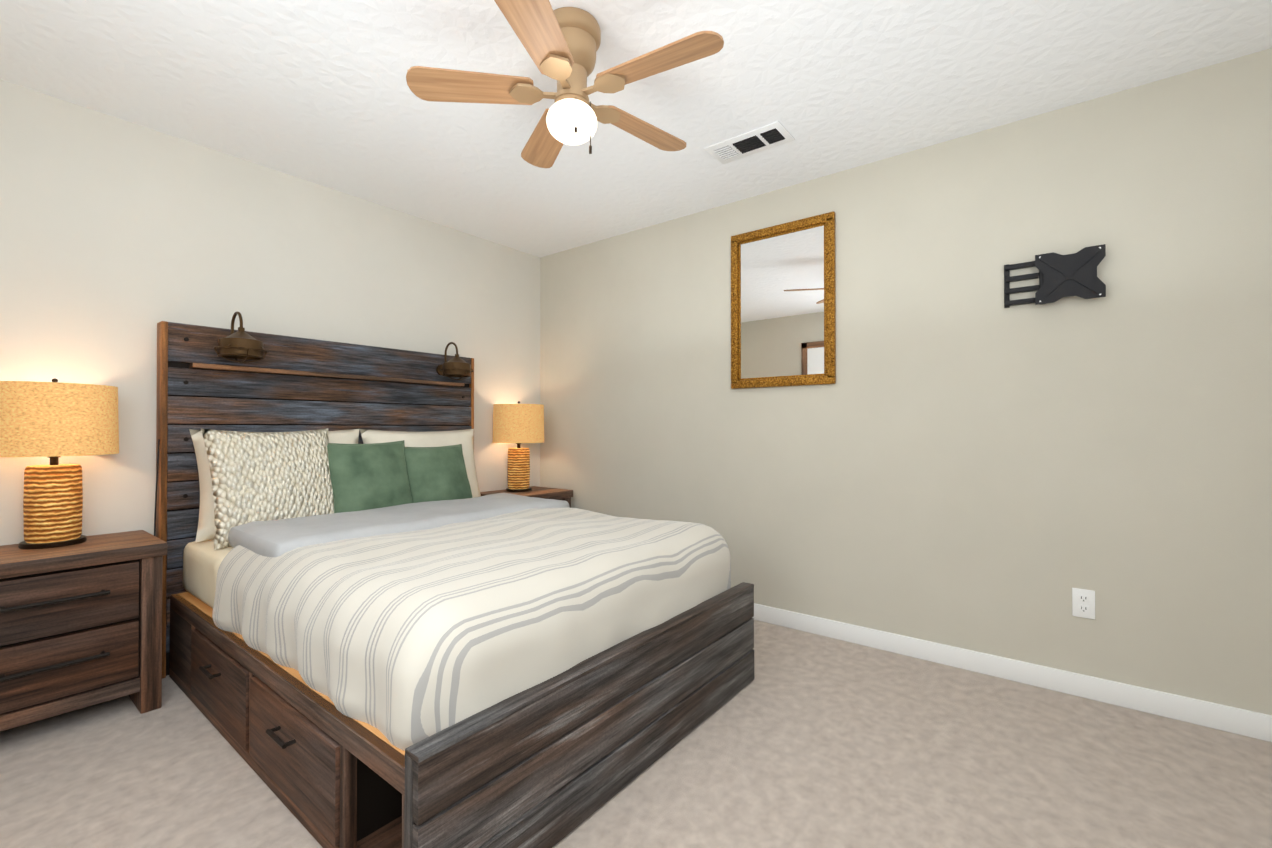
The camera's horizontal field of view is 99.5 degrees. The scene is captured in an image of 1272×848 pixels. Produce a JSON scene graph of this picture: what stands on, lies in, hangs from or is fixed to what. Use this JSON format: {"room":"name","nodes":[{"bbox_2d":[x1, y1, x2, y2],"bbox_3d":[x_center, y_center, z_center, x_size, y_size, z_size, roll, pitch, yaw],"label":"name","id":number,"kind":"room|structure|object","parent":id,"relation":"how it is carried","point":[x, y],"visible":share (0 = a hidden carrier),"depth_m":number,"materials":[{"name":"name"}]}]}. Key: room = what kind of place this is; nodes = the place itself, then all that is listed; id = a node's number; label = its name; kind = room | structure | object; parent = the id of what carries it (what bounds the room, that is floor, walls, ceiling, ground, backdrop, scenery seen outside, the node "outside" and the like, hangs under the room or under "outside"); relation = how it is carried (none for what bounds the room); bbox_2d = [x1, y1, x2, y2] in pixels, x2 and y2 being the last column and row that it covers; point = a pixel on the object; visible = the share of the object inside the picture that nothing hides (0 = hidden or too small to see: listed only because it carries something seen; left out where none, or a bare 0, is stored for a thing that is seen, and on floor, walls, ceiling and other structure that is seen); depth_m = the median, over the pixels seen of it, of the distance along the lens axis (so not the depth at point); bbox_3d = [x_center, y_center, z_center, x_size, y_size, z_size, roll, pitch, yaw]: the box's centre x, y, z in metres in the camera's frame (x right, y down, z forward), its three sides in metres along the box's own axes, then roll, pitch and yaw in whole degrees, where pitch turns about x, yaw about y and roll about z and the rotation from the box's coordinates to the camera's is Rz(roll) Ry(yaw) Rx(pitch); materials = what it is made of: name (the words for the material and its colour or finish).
{"room":"bedroom","nodes":[
{"label":"bedroom","id":0,"kind":"room"},
{"bbox_2d":[0,79,539,545],"bbox_3d":[-1.836,-0.099,2.939,0.120,2.440,3.607,0,-1,38],"label":"wall","id":1,"kind":"structure","parent":0,"point":[120,239],"depth_m":2.49,"materials":[{"name":"beige paint"}]},
{"bbox_2d":[0,620,1271,847],"bbox_3d":[-0.014,1.161,1.507,4.742,0.100,3.607,0,-1,38],"label":"floor","id":2,"kind":"structure","parent":0,"point":[808,740],"depth_m":1.70,"materials":[{"name":"carpet"}]},
{"bbox_2d":[0,530,166,731],"bbox_3d":[-2.188,0.789,2.006,0.442,0.650,0.599,0,-1,38],"label":"nightstand","id":3,"kind":"object","parent":2,"relation":"on","point":[80,625],"visible":1,"depth_m":1.95,"materials":[{"name":"brown wood"}]},
{"bbox_2d":[0,378,118,548],"bbox_3d":[-2.248,0.143,2.080,0.362,0.641,0.362,0,-1,38],"label":"lamp","id":4,"kind":"object","parent":3,"relation":"on","point":[54,420],"visible":1,"depth_m":2.01,"materials":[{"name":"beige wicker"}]},
{"bbox_2d":[154,311,753,847],"bbox_3d":[-0.815,0.298,2.381,2.142,1.638,1.633,0,-1,38],"label":"bed","id":5,"kind":"object","parent":2,"relation":"on","point":[386,623],"visible":1,"depth_m":1.80,"materials":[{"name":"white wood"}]},
{"bbox_2d":[480,486,572,507],"bbox_3d":[-0.785,0.802,3.804,0.442,0.650,0.565,0,-1,38],"label":"nightstand","id":6,"kind":"object","parent":2,"relation":"on","point":[552,493],"visible":0.17,"depth_m":3.81,"materials":[{"name":"brown wood"}]},
{"bbox_2d":[493,401,543,491],"bbox_3d":[-0.839,0.156,3.854,0.362,0.641,0.362,0,-1,38],"label":"lamp","id":7,"kind":"object","parent":6,"relation":"on","point":[518,424],"visible":1,"depth_m":3.74,"materials":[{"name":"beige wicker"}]},
{"bbox_2d":[0,0,1271,257],"bbox_3d":[-0.014,-1.379,1.526,4.742,0.100,3.607,0,-1,38],"label":"ceiling","id":8,"kind":"structure","parent":0,"point":[320,92],"depth_m":2.08,"materials":[{"name":"white paint"}]},
{"bbox_2d":[406,0,723,167],"bbox_3d":[-0.184,-1.117,1.804,1.003,0.418,1.006,0,-1,38],"label":"fan","id":9,"kind":"object","parent":8,"relation":"hanging from","point":[561,45],"visible":1,"depth_m":1.74,"materials":[{"name":"brown wood"}]},
{"bbox_2d":[704,121,794,163],"bbox_3d":[0.531,-1.316,2.535,0.375,0.011,0.190,0,-1,38],"label":"ceiling vent","id":10,"kind":"object","parent":8,"relation":"in","point":[766,137],"visible":1,"depth_m":2.52,"materials":[{"name":"white"}]},
{"bbox_2d":[540,48,1271,714],"bbox_3d":[1.106,-0.099,2.854,4.622,2.440,0.120,0,-1,38],"label":"wall","id":11,"kind":"structure","parent":0,"point":[956,454],"depth_m":2.39,"materials":[{"name":"beige paint"}]},
{"bbox_2d":[731,211,835,388],"bbox_3d":[0.803,-0.659,3.000,0.603,0.902,0.027,0,-1,38],"label":"mirror","id":12,"kind":"object","parent":11,"relation":"attached to","point":[783,305],"visible":1,"depth_m":2.98,"materials":[{"name":"gold metal"}]},
{"bbox_2d":[752,603,1271,741],"bbox_3d":[1.023,1.074,2.825,4.488,0.092,0.014,0,-1,38],"label":"baseboard","id":13,"kind":"structure","parent":11,"relation":"attached to","point":[1248,723],"depth_m":2.27,"materials":[{"name":"white wood"}]},
{"bbox_2d":[1004,244,1105,307],"bbox_3d":[1.738,-0.606,2.249,0.335,0.208,0.060,0,-1,38],"label":"tv wall mount","id":14,"kind":"object","parent":11,"relation":"attached to","point":[1059,276],"visible":1,"depth_m":2.21,"materials":[{"name":"black metal"}]},
{"bbox_2d":[1072,588,1094,619],"bbox_3d":[1.829,0.734,2.201,0.072,0.116,0.009,0,-1,38],"label":"electrical outlet","id":15,"kind":"object","parent":11,"relation":"attached to","point":[1083,603],"visible":1,"depth_m":2.20,"materials":[{"name":"white plastic"}]}
]}

